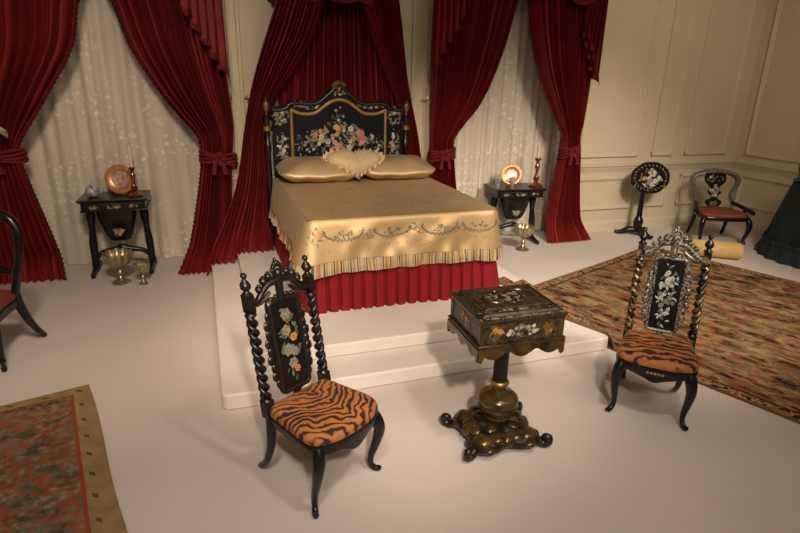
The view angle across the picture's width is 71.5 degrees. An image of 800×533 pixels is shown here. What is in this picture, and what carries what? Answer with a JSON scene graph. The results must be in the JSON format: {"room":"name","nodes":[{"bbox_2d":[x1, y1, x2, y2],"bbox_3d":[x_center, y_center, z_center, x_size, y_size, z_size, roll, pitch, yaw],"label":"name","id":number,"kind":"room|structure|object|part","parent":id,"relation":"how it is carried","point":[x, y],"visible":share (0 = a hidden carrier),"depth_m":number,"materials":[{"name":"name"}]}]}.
{"room":"historic interior","nodes":[
{"label":"historic interior","id":0,"kind":"room"},
{"bbox_2d":[0,222,799,532],"bbox_3d":[1.247,0.797,4.096,13.400,0.100,8.200,-5,20,-18],"label":"floor","id":1,"kind":"structure","parent":0,"point":[180,461],"depth_m":3.26,"materials":[{"name":"white fabric"}]},
{"bbox_2d":[0,210,46,371],"bbox_3d":[-2.990,0.144,3.891,0.603,1.081,0.640,-1,19,-8],"label":"chair","id":2,"kind":"object","parent":1,"relation":"on","point":[10,300],"visible":1,"depth_m":3.98,"materials":[{"name":"black paint"}]},
{"bbox_3d":[-2.743,0.540,3.800,0.068,0.400,0.066,-1,19,-7],"label":"leg","id":3,"kind":"part","parent":2,"relation":"part of","materials":[{"name":"black paint"}]},
{"bbox_3d":[-2.983,0.257,3.852,0.476,0.070,0.484,-1,19,-8],"label":"seat","id":4,"kind":"part","parent":2,"relation":"part of","materials":[{"name":"red fabric"}]},
{"bbox_3d":[-2.984,0.319,3.873,0.486,0.070,0.493,-1,19,-8],"label":"seat rail","id":5,"kind":"part","parent":2,"relation":"part of","materials":[{"name":"black paint"}]},
{"bbox_3d":[-2.793,0.368,4.203,0.070,0.464,0.249,4,19,6],"label":"leg","id":6,"kind":"part","parent":2,"relation":"part of","materials":[{"name":"black paint"}]},
{"bbox_2d":[0,0,79,284],"bbox_3d":[-3.427,-1.303,5.048,1.566,3.050,0.392,-5,20,-18],"label":"window curtain","id":7,"kind":"object","parent":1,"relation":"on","point":[37,37],"visible":0.96,"depth_m":5.06,"materials":[{"name":"red fabric"}]},
{"bbox_2d":[0,384,127,532],"bbox_3d":[-2.095,1.292,2.233,1.879,0.013,2.624,-10,22,-31],"label":"rug","id":8,"kind":"object","parent":1,"relation":"on","point":[55,475],"visible":1,"depth_m":2.91,"materials":[{"name":"multicoloured carpet"}]},
{"bbox_2d":[76,190,156,278],"bbox_3d":[-2.899,-0.346,5.769,0.630,0.796,0.500,-5,20,-18],"label":"work table","id":9,"kind":"object","parent":1,"relation":"on","point":[117,214],"visible":0.98,"depth_m":5.63,"materials":[{"name":"black paint"}]},
{"bbox_3d":[-3.146,-0.291,5.698,0.104,0.629,0.088,-5,20,-18],"label":"leg","id":10,"kind":"part","parent":9,"relation":"part of","materials":[{"name":"black paint"}]},
{"bbox_2d":[85,181,104,196],"bbox_3d":[-3.054,-0.771,5.533,0.158,0.152,0.132,7,20,15],"label":"pot","id":11,"kind":"object","parent":9,"relation":"on","point":[91,190],"visible":1,"depth_m":5.51,"materials":[{"name":"white ceramic"}]},
{"bbox_3d":[-2.825,-0.590,5.479,0.500,0.065,0.012,-5,20,-18],"label":"drawer","id":12,"kind":"part","parent":9,"relation":"part of","materials":[{"name":"black paint"}]},
{"bbox_2d":[104,164,131,194],"bbox_3d":[-2.841,-0.886,5.655,0.290,0.301,0.138,-3,19,-13],"label":"plate","id":13,"kind":"object","parent":9,"relation":"on","point":[117,178],"visible":0.96,"depth_m":5.63,"materials":[{"name":"gold metal"}]},
{"bbox_2d":[127,145,142,196],"bbox_3d":[-2.678,-0.958,5.557,0.150,0.507,0.148,-5,20,-18],"label":"candlestick","id":14,"kind":"object","parent":9,"relation":"on","point":[135,193],"visible":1,"depth_m":5.57,"materials":[{"name":"brown wood"}]},
{"bbox_2d":[127,145,132,166],"bbox_3d":[-2.675,-1.093,5.511,0.032,0.222,0.032,-5,20,-18],"label":"candle","id":15,"kind":"object","parent":14,"relation":"on","point":[129,148],"depth_m":5.50,"materials":[{"name":"beige wax"}]},
{"bbox_3d":[-2.680,-0.856,5.592,0.150,0.292,0.148,-5,20,-18],"label":"stem","id":16,"kind":"part","parent":14,"relation":"part of","materials":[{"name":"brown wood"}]},
{"bbox_3d":[-2.654,-0.336,5.862,0.104,0.629,0.088,-5,20,-18],"label":"leg","id":17,"kind":"part","parent":9,"relation":"part of","materials":[{"name":"black paint"}]},
{"bbox_2d":[101,247,132,285],"bbox_3d":[-2.767,0.007,5.482,0.282,0.319,0.293,-10,22,-29],"label":"compote","id":18,"kind":"object","parent":1,"relation":"on","point":[118,258],"visible":1,"depth_m":5.46,"materials":[{"name":"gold metal"}]},
{"bbox_2d":[101,247,132,267],"bbox_3d":[-2.765,-0.066,5.457,0.282,0.164,0.293,-10,22,-29],"label":"bowl","id":19,"kind":"object","parent":18,"relation":"on","point":[116,257],"depth_m":5.40,"materials":[{"name":"gold metal"}]},
{"bbox_2d":[133,260,149,284],"bbox_3d":[-2.540,0.066,5.484,0.150,0.216,0.156,-10,22,-29],"label":"compote","id":20,"kind":"object","parent":1,"relation":"on","point":[141,267],"visible":1,"depth_m":5.47,"materials":[{"name":"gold metal"}]},
{"bbox_2d":[133,260,149,273],"bbox_3d":[-2.539,0.017,5.467,0.150,0.111,0.156,-10,22,-29],"label":"bowl","id":21,"kind":"object","parent":20,"relation":"on","point":[141,267],"depth_m":5.43,"materials":[{"name":"gold metal"}]},
{"bbox_2d":[110,0,237,274],"bbox_3d":[-2.232,-1.410,5.423,1.200,3.038,0.403,-5,20,-18],"label":"window curtain","id":22,"kind":"object","parent":1,"relation":"on","point":[170,52],"visible":0.92,"depth_m":5.50,"materials":[{"name":"red fabric"}]},
{"bbox_2d":[239,255,384,518],"bbox_3d":[-0.421,0.557,2.766,0.578,1.142,0.486,16,24,37],"label":"chair","id":23,"kind":"object","parent":1,"relation":"on","point":[322,418],"visible":1,"depth_m":2.75,"materials":[{"name":"black paint"}]},
{"bbox_3d":[-0.686,0.441,2.700,0.164,0.620,0.064,16,24,37],"label":"post","id":24,"kind":"part","parent":23,"relation":"part of","materials":[{"name":"black paint"}]},
{"bbox_3d":[-0.687,0.906,2.870,0.051,0.402,0.174,-13,24,-37],"label":"leg","id":25,"kind":"part","parent":23,"relation":"part of","materials":[{"name":"black paint"}]},
{"bbox_3d":[-0.606,0.060,2.767,0.071,0.211,0.335,16,24,37],"label":"crest rail","id":26,"kind":"part","parent":23,"relation":"part of","materials":[{"name":"black paint"}]},
{"bbox_3d":[-0.561,0.402,2.837,0.140,0.561,0.286,16,24,37],"label":"panel frame","id":27,"kind":"part","parent":23,"relation":"part of","materials":[{"name":"black paint"}]},
{"bbox_3d":[-0.568,0.388,2.839,0.110,0.455,0.164,16,24,37],"label":"panel","id":28,"kind":"part","parent":23,"relation":"part of","materials":[{"name":"black paint"}]},
{"bbox_3d":[-0.445,0.351,2.980,0.164,0.620,0.064,16,24,37],"label":"post","id":29,"kind":"part","parent":23,"relation":"part of","materials":[{"name":"black paint"}]},
{"bbox_3d":[-0.381,1.004,2.605,0.074,0.402,0.099,-6,20,-20],"label":"leg","id":30,"kind":"part","parent":23,"relation":"part of","materials":[{"name":"black paint"}]},
{"bbox_3d":[-0.373,0.705,2.773,0.440,0.067,0.459,16,24,37],"label":"seat","id":31,"kind":"part","parent":23,"relation":"part of","materials":[{"name":"orange fabric"}]},
{"bbox_3d":[-0.375,0.782,2.800,0.444,0.101,0.462,16,24,37],"label":"seat rail","id":32,"kind":"part","parent":23,"relation":"part of","materials":[{"name":"black paint"}]},
{"bbox_3d":[-0.128,0.910,2.898,0.099,0.402,0.074,4,19,9],"label":"leg","id":33,"kind":"part","parent":23,"relation":"part of","materials":[{"name":"black paint"}]},
{"bbox_2d":[212,248,607,409],"bbox_3d":[-0.222,0.204,5.249,2.910,0.210,3.055,-5,20,-18],"label":"stepped platform","id":34,"kind":"object","parent":1,"relation":"on","point":[382,345],"visible":0.28,"depth_m":4.10,"materials":[{"name":"white painted wood"}]},
{"bbox_2d":[262,80,499,313],"bbox_3d":[-0.236,-0.816,5.221,1.813,1.744,2.062,-5,20,-18],"label":"bed","id":35,"kind":"object","parent":34,"relation":"on","point":[338,119],"visible":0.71,"depth_m":5.72,"materials":[{"name":"black paint"}]},
{"bbox_3d":[-1.378,-0.884,5.889,0.084,1.385,0.082,-5,20,-18],"label":"post","id":36,"kind":"part","parent":35,"relation":"part of","materials":[{"name":"black paint"}]},
{"bbox_3d":[-0.659,-1.113,6.065,1.400,1.675,0.050,-5,20,-18],"label":"headboard","id":37,"kind":"part","parent":35,"relation":"part of","materials":[{"name":"black paint"}]},
{"bbox_3d":[-0.635,-1.756,5.821,1.401,0.270,0.044,-5,20,-18],"label":"crest rail","id":38,"kind":"part","parent":35,"relation":"part of","materials":[{"name":"black paint"}]},
{"bbox_3d":[-0.644,-1.373,5.950,1.042,0.822,0.034,-5,20,-18],"label":"gilt moulding","id":39,"kind":"part","parent":35,"relation":"part of","materials":[{"name":"gold metal"}]},
{"bbox_2d":[268,175,502,280],"bbox_3d":[-0.248,-0.487,5.259,1.885,0.451,2.008,-5,20,-18],"label":"coverlet","id":40,"kind":"object","parent":35,"relation":"on","point":[369,218],"visible":0.98,"depth_m":4.55,"materials":[{"name":"gold fabric"}]},
{"bbox_2d":[276,156,353,181],"bbox_3d":[-0.841,-0.998,5.686,0.824,0.246,0.536,-5,20,-18],"label":"pillow","id":41,"kind":"object","parent":40,"relation":"on","point":[294,168],"visible":0.73,"depth_m":5.50,"materials":[{"name":"gold fabric"}]},
{"bbox_2d":[322,148,384,179],"bbox_3d":[-0.471,-1.065,5.710,0.472,0.277,0.554,14,23,33],"label":"cushion","id":42,"kind":"object","parent":41,"relation":"on","point":[358,163],"visible":0.98,"depth_m":5.57,"materials":[{"name":"beige fabric"}]},
{"bbox_2d":[364,154,434,178],"bbox_3d":[-0.057,-1.069,5.947,0.824,0.246,0.536,-5,20,-18],"label":"pillow","id":43,"kind":"object","parent":40,"relation":"on","point":[394,166],"visible":0.84,"depth_m":5.77,"materials":[{"name":"gold fabric"}]},
{"bbox_3d":[0.050,-1.013,6.364,0.084,1.385,0.082,-5,20,-18],"label":"post","id":44,"kind":"part","parent":35,"relation":"part of","materials":[{"name":"black paint"}]},
{"bbox_2d":[427,0,518,189],"bbox_3d":[0.892,-1.714,6.548,1.186,3.050,0.253,-6,20,-21],"label":"window curtain","id":45,"kind":"object","parent":1,"relation":"on","point":[465,74],"visible":0.73,"depth_m":6.29,"materials":[{"name":"red fabric"}]},
{"bbox_2d":[440,284,569,461],"bbox_3d":[0.568,0.577,3.138,0.550,0.903,0.437,-4,20,-16],"label":"table","id":46,"kind":"object","parent":1,"relation":"on","point":[493,323],"visible":1,"depth_m":3.02,"materials":[{"name":"brown wood"}]},
{"bbox_3d":[0.563,0.778,3.207,0.238,0.229,0.238,-4,20,-16],"label":"bulb","id":47,"kind":"part","parent":46,"relation":"part of","materials":[{"name":"brown wood"}]},
{"bbox_3d":[0.577,0.183,3.003,0.498,0.047,0.414,-4,20,-16],"label":"lid","id":48,"kind":"part","parent":46,"relation":"part of","materials":[{"name":"black wood"}]},
{"bbox_2d":[483,183,546,244],"bbox_3d":[1.441,-0.675,7.147,0.668,0.720,0.480,-3,19,-13],"label":"work table","id":49,"kind":"object","parent":1,"relation":"on","point":[513,203],"visible":0.62,"depth_m":7.00,"materials":[{"name":"black paint"}]},
{"bbox_3d":[1.172,-0.631,7.096,0.110,0.569,0.084,-3,19,-13],"label":"leg","id":50,"kind":"part","parent":49,"relation":"part of","materials":[{"name":"black paint"}]},
{"bbox_2d":[495,177,500,187],"bbox_3d":[1.208,-1.043,6.889,0.068,0.130,0.068,-5,20,-18],"label":"glass tumbler","id":51,"kind":"object","parent":49,"relation":"on","point":[497,179],"visible":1,"depth_m":6.87,"materials":[{"name":"clear glass"}]},
{"bbox_2d":[501,164,521,185],"bbox_3d":[1.406,-1.152,7.009,0.256,0.268,0.138,4,19,8],"label":"plate","id":52,"kind":"object","parent":49,"relation":"on","point":[510,170],"visible":0.84,"depth_m":6.99,"materials":[{"name":"gold metal"}]},
{"bbox_2d":[510,176,515,188],"bbox_3d":[1.389,-1.038,6.855,0.060,0.150,0.060,-5,20,-18],"label":"glass tumbler","id":53,"kind":"object","parent":49,"relation":"on","point":[512,182],"visible":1,"depth_m":6.84,"materials":[{"name":"clear glass"}]},
{"bbox_3d":[1.492,-0.891,6.869,0.530,0.059,0.012,-3,19,-13],"label":"drawer","id":54,"kind":"part","parent":49,"relation":"part of","materials":[{"name":"black paint"}]},
{"bbox_3d":[1.709,-0.660,7.218,0.110,0.569,0.084,-3,19,-13],"label":"leg","id":55,"kind":"part","parent":49,"relation":"part of","materials":[{"name":"black paint"}]},
{"bbox_2d":[528,144,542,186],"bbox_3d":[1.725,-1.274,6.974,0.183,0.535,0.180,-5,20,-18],"label":"candlestick","id":56,"kind":"object","parent":49,"relation":"on","point":[535,183],"visible":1,"depth_m":6.98,"materials":[{"name":"brown wood"}]},
{"bbox_3d":[1.723,-1.189,7.003,0.183,0.356,0.180,-5,20,-18],"label":"stem","id":57,"kind":"part","parent":56,"relation":"part of","materials":[{"name":"brown wood"}]},
{"bbox_2d":[537,144,540,157],"bbox_3d":[1.729,-1.438,6.918,0.032,0.187,0.032,-5,20,-18],"label":"candle","id":58,"kind":"object","parent":56,"relation":"on","point":[539,146],"depth_m":6.91,"materials":[{"name":"beige wax"}]},
{"bbox_2d":[514,223,534,251],"bbox_3d":[1.521,-0.355,6.851,0.253,0.309,0.263,-10,22,-29],"label":"compote","id":59,"kind":"object","parent":1,"relation":"on","point":[523,230],"visible":1,"depth_m":6.81,"materials":[{"name":"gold metal"}]},
{"bbox_2d":[514,223,534,237],"bbox_3d":[1.523,-0.426,6.827,0.253,0.159,0.263,-10,22,-29],"label":"bowl","id":60,"kind":"object","parent":59,"relation":"on","point":[523,230],"depth_m":6.76,"materials":[{"name":"gold metal"}]},
{"bbox_2d":[614,162,669,239],"bbox_3d":[3.324,-0.904,7.511,0.518,1.004,0.490,-9,22,-28],"label":"table","id":61,"kind":"object","parent":1,"relation":"on","point":[648,177],"visible":0.94,"depth_m":7.42,"materials":[{"name":"black paint"}]},
{"bbox_2d":[499,245,799,423],"bbox_3d":[3.454,0.505,4.591,3.074,0.223,4.424,-14,24,-38],"label":"rug","id":62,"kind":"object","parent":1,"relation":"on","point":[747,349],"visible":0.7,"depth_m":4.93,"materials":[{"name":"carpet"}]},
{"bbox_2d":[605,226,713,430],"bbox_3d":[1.640,0.361,3.479,0.483,1.142,0.581,10,21,23],"label":"chair","id":63,"kind":"object","parent":1,"relation":"on","point":[657,357],"visible":1,"depth_m":3.54,"materials":[{"name":"black paint"}]},
{"bbox_3d":[1.356,0.744,3.486,0.099,0.402,0.074,-12,23,-33],"label":"leg","id":64,"kind":"part","parent":63,"relation":"part of","materials":[{"name":"black paint"}]},
{"bbox_3d":[1.555,0.629,3.833,0.051,0.402,0.174,15,23,35],"label":"leg","id":65,"kind":"part","parent":63,"relation":"part of","materials":[{"name":"black paint"}]},
{"bbox_3d":[1.553,0.159,3.680,0.064,0.620,0.164,10,21,23],"label":"post","id":66,"kind":"part","parent":63,"relation":"part of","materials":[{"name":"black wood"}]},
{"bbox_3d":[1.608,0.591,3.497,0.462,0.101,0.444,10,21,23],"label":"seat rail","id":67,"kind":"part","parent":63,"relation":"part of","materials":[{"name":"black paint"}]},
{"bbox_3d":[1.609,0.513,3.470,0.459,0.067,0.440,10,21,23],"label":"seat","id":68,"kind":"part","parent":63,"relation":"part of","materials":[{"name":"orange fabric"}]},
{"bbox_3d":[1.727,0.180,3.605,0.164,0.455,0.110,10,21,23],"label":"panel","id":69,"kind":"part","parent":63,"relation":"part of","materials":[{"name":"black paint"}]},
{"bbox_3d":[1.722,0.194,3.600,0.286,0.561,0.140,10,21,23],"label":"panel frame","id":70,"kind":"part","parent":63,"relation":"part of","materials":[{"name":"paint"}]},
{"bbox_3d":[1.759,-0.151,3.547,0.335,0.211,0.071,10,21,23],"label":"crest rail","id":71,"kind":"part","parent":63,"relation":"part of","materials":[{"name":"paint"}]},
{"bbox_3d":[1.872,0.684,3.694,0.051,0.402,0.174,6,19,12],"label":"leg","id":72,"kind":"part","parent":63,"relation":"part of","materials":[{"name":"black paint"}]},
{"bbox_3d":[1.716,0.806,3.328,0.074,0.402,0.099,0,19,-5],"label":"leg","id":73,"kind":"part","parent":63,"relation":"part of","materials":[{"name":"black paint"}]},
{"bbox_3d":[1.897,0.218,3.529,0.064,0.620,0.164,10,21,23],"label":"post","id":74,"kind":"part","parent":63,"relation":"part of","materials":[{"name":"black wood"}]},
{"bbox_2d":[686,239,743,258],"bbox_3d":[3.809,-0.213,6.738,0.600,0.204,0.204,7,20,16],"label":"bolster","id":75,"kind":"object","parent":1,"relation":"on","point":[721,249],"visible":0.66,"depth_m":6.64,"materials":[{"name":"yellow fabric"}]},
{"bbox_2d":[685,168,755,244],"bbox_3d":[4.266,-0.813,7.436,0.787,0.918,0.659,3,19,4],"label":"armchair","id":76,"kind":"object","parent":1,"relation":"on","point":[714,178],"visible":0.98,"depth_m":7.50,"materials":[{"name":"black paint"}]},
{"bbox_3d":[4.058,-0.623,7.741,0.060,0.344,0.146,3,19,4],"label":"leg","id":77,"kind":"part","parent":76,"relation":"part of","materials":[{"name":"black paint"}]},
{"bbox_3d":[3.975,-0.780,7.442,0.109,0.153,0.400,10,21,25],"label":"arm","id":78,"kind":"part","parent":76,"relation":"part of","materials":[{"name":"black paint"}]},
{"bbox_3d":[3.953,-0.480,7.299,0.105,0.362,0.074,-16,26,-42],"label":"leg","id":79,"kind":"part","parent":76,"relation":"part of","materials":[{"name":"black paint"}]},
{"bbox_3d":[4.298,-1.276,7.555,0.528,0.118,0.133,3,19,4],"label":"crest rail","id":80,"kind":"part","parent":76,"relation":"part of","materials":[{"name":"paint"}]},
{"bbox_3d":[4.258,-0.684,7.421,0.617,0.055,0.546,3,19,4],"label":"seat rail","id":81,"kind":"part","parent":76,"relation":"part of","materials":[{"name":"black paint"}]},
{"bbox_3d":[4.498,-0.601,7.707,0.060,0.344,0.146,3,19,4],"label":"leg","id":82,"kind":"part","parent":76,"relation":"part of","materials":[{"name":"black paint"}]},
{"bbox_3d":[4.260,-0.736,7.403,0.601,0.062,0.532,3,19,4],"label":"seat","id":83,"kind":"part","parent":76,"relation":"part of","materials":[{"name":"red fabric"}]},
{"bbox_3d":[4.550,-0.752,7.399,0.109,0.153,0.400,-4,20,-16],"label":"arm","id":84,"kind":"part","parent":76,"relation":"part of","materials":[{"name":"black paint"}]},
{"bbox_3d":[4.521,-0.452,7.256,0.074,0.362,0.105,-12,23,-34],"label":"leg","id":85,"kind":"part","parent":76,"relation":"part of","materials":[{"name":"black paint"}]},
{"bbox_2d":[754,182,799,267],"bbox_3d":[5.169,-0.517,6.668,1.424,0.897,1.423,-5,20,-18],"label":"draped table","id":86,"kind":"object","parent":1,"relation":"on","point":[780,242],"visible":0.98,"depth_m":6.62,"materials":[{"name":"black fabric"}]},
{"bbox_2d":[793,163,799,182],"bbox_3d":[4.813,-1.234,6.623,0.120,0.465,0.160,12,22,29],"label":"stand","id":87,"kind":"object","parent":86,"relation":"on","point":[795,180],"visible":1,"depth_m":6.65,"materials":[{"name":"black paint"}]},
{"bbox_2d":[222,0,768,221],"bbox_3d":[-0.618,-2.244,6.216,11.730,4.200,0.400,-5,20,-18],"label":"wall","id":88,"kind":"structure","parent":0,"point":[614,103],"depth_m":7.41,"materials":[{"name":"beige paint"}]},
{"bbox_2d":[20,0,200,263],"bbox_3d":[-3.119,-1.526,5.633,2.390,3.094,0.081,-5,20,-18],"label":"lace curtain","id":89,"kind":"object","parent":88,"relation":"hanging from","point":[103,102],"visible":0.52,"depth_m":5.75,"materials":[{"name":"white fabric"}]},
{"bbox_2d":[178,0,228,76],"bbox_3d":[-1.814,-2.366,5.090,0.396,1.194,0.116,-5,20,-18],"label":"jabot","id":90,"kind":"object","parent":88,"relation":"hanging from","point":[205,16],"visible":1,"depth_m":5.19,"materials":[{"name":"red fabric"}]},
{"bbox_2d":[224,0,245,175],"bbox_3d":[-1.734,-2.070,5.629,0.260,4.180,0.030,-5,20,-18],"label":"trim","id":91,"kind":"structure","parent":88,"relation":"attached to","point":[236,9],"depth_m":5.67,"materials":[{"name":"beige paint"}]},
{"bbox_2d":[267,0,379,5],"bbox_3d":[-0.607,-2.802,5.506,1.348,0.405,0.506,-5,20,-18],"label":"canopy","id":92,"kind":"object","parent":88,"relation":"attached to","point":[270,1],"visible":0.36,"depth_m":5.39,"materials":[{"name":"red fabric"}]},
{"bbox_2d":[206,0,324,274],"bbox_3d":[-1.333,-1.436,5.633,1.456,2.985,0.397,-5,20,-18],"label":"curtain","id":93,"kind":"object","parent":92,"relation":"hanging from","point":[293,24],"visible":0.86,"depth_m":5.71,"materials":[{"name":"red fabric"}]},
{"bbox_2d":[278,0,397,106],"bbox_3d":[-0.658,-1.685,6.060,1.584,2.760,0.177,-5,20,-18],"label":"drape","id":94,"kind":"object","parent":92,"relation":"hanging from","point":[342,48],"visible":0.3,"depth_m":5.89,"materials":[{"name":"red fabric"}]},
{"bbox_2d":[362,0,420,156],"bbox_3d":[-0.092,-1.639,6.008,1.021,2.787,0.300,-13,23,-36],"label":"curtain","id":95,"kind":"object","parent":92,"relation":"hanging from","point":[384,19],"visible":0.55,"depth_m":5.79,"materials":[{"name":"red fabric"}]},
{"bbox_2d":[410,0,428,158],"bbox_3d":[0.280,-2.252,6.300,0.320,4.180,0.030,-5,20,-18],"label":"trim","id":96,"kind":"structure","parent":88,"relation":"attached to","point":[415,2],"depth_m":6.24,"materials":[{"name":"beige paint"}]},
{"bbox_2d":[430,0,464,78],"bbox_3d":[0.502,-2.593,5.865,0.355,1.164,0.128,-5,20,-18],"label":"jabot","id":97,"kind":"object","parent":88,"relation":"hanging from","point":[448,15],"visible":1,"depth_m":5.86,"materials":[{"name":"red fabric"}]},
{"bbox_2d":[232,159,734,185],"bbox_3d":[1.547,-1.225,7.108,7.250,0.110,0.055,-5,20,-18],"label":"trim","id":98,"kind":"structure","parent":88,"relation":"attached to","point":[601,167],"depth_m":7.78,"materials":[{"name":"beige paint"}]},
{"bbox_2d":[454,0,560,232],"bbox_3d":[1.262,-1.921,7.092,1.920,3.094,0.083,-5,20,-18],"label":"lace curtain","id":99,"kind":"object","parent":88,"relation":"hanging from","point":[514,116],"visible":0.44,"depth_m":7.19,"materials":[{"name":"white fabric"}]},
{"bbox_2d":[526,0,590,242],"bbox_3d":[1.966,-1.784,6.824,1.130,3.050,0.368,-5,20,-18],"label":"window curtain","id":100,"kind":"object","parent":88,"relation":"hanging from","point":[560,52],"visible":0.98,"depth_m":6.75,"materials":[{"name":"red fabric"}]},
{"bbox_2d":[573,0,593,5],"bbox_3d":[2.035,-3.097,6.232,0.580,0.320,0.122,-5,20,-18],"label":"swag valance","id":101,"kind":"object","parent":88,"relation":"hanging from","point":[579,2],"visible":1,"depth_m":6.24,"materials":[{"name":"red fabric"}]},
{"bbox_2d":[582,0,608,82],"bbox_3d":[2.254,-2.737,6.453,0.294,1.194,0.128,-5,20,-18],"label":"jabot","id":102,"kind":"object","parent":88,"relation":"hanging from","point":[595,14],"visible":0.98,"depth_m":6.46,"materials":[{"name":"red fabric"}]},
{"bbox_2d":[580,176,632,210],"bbox_3d":[2.798,-1.001,7.654,0.960,0.450,0.034,-5,20,-18],"label":"trim","id":103,"kind":"structure","parent":88,"relation":"attached to","point":[630,187],"depth_m":7.69,"materials":[{"name":"beige paint"}]},
{"bbox_2d":[581,0,661,157],"bbox_3d":[2.840,-2.804,7.038,0.960,2.820,0.034,-5,20,-18],"label":"trim","id":104,"kind":"structure","parent":88,"relation":"attached to","point":[659,2],"depth_m":7.34,"materials":[{"name":"beige paint"}]},
{"bbox_2d":[582,214,720,231],"bbox_3d":[1.524,-0.454,7.387,7.250,0.150,0.025,-5,20,-18],"label":"baseboard","id":105,"kind":"structure","parent":88,"relation":"attached to","point":[603,225],"depth_m":8.05,"materials":[{"name":"beige paint"}]},
{"bbox_2d":[643,187,665,206],"bbox_3d":[3.644,-1.078,7.936,0.350,0.450,0.034,-5,20,-18],"label":"trim","id":106,"kind":"structure","parent":88,"relation":"attached to","point":[660,203],"depth_m":7.99,"materials":[{"name":"beige paint"}]},
{"bbox_2d":[650,0,698,155],"bbox_3d":[3.686,-2.880,7.320,0.350,2.820,0.034,-5,20,-18],"label":"trim","id":107,"kind":"structure","parent":88,"relation":"attached to","point":[696,2],"depth_m":7.45,"materials":[{"name":"beige paint"}]},
{"bbox_2d":[675,174,705,204],"bbox_3d":[4.391,-1.145,8.185,0.750,0.450,0.034,-5,20,-18],"label":"trim","id":108,"kind":"structure","parent":88,"relation":"attached to","point":[677,202],"depth_m":8.11,"materials":[{"name":"beige paint"}]},
{"bbox_2d":[684,0,756,154],"bbox_3d":[4.433,-2.948,7.569,0.750,2.820,0.034,-5,20,-18],"label":"trim","id":109,"kind":"structure","parent":88,"relation":"attached to","point":[754,2],"depth_m":7.71,"materials":[{"name":"beige paint"}]},
{"bbox_2d":[724,0,799,223],"bbox_3d":[6.144,-1.676,5.016,0.200,4.200,8.200,-5,20,-18],"label":"wall","id":110,"kind":"structure","parent":0,"point":[777,129],"depth_m":7.62,"materials":[{"name":"beige paint"}]},
{"bbox_2d":[727,219,768,233],"bbox_3d":[6.115,0.367,5.300,0.025,0.150,7.250,-5,20,-18],"label":"baseboard","id":111,"kind":"structure","parent":110,"relation":"attached to","point":[758,226],"depth_m":8.00,"materials":[{"name":"beige paint"}]},
{"bbox_2d":[734,174,791,213],"bbox_3d":[5.310,-0.846,7.372,0.034,0.450,1.930,-5,20,-18],"label":"trim","id":112,"kind":"structure","parent":110,"relation":"attached to","point":[742,176],"depth_m":7.94,"materials":[{"name":"beige paint"}]},
{"bbox_2d":[733,159,797,177],"bbox_3d":[6.119,-0.407,5.030,0.055,0.110,7.250,-5,20,-18],"label":"trim","id":113,"kind":"structure","parent":110,"relation":"attached to","point":[772,169],"depth_m":7.76,"materials":[{"name":"beige paint"}]},
{"bbox_2d":[744,0,799,162],"bbox_3d":[5.353,-2.648,6.756,0.034,2.820,1.930,-5,20,-18],"label":"trim","id":114,"kind":"structure","parent":110,"relation":"attached to","point":[780,2],"depth_m":7.68,"materials":[{"name":"beige paint"}]}
]}

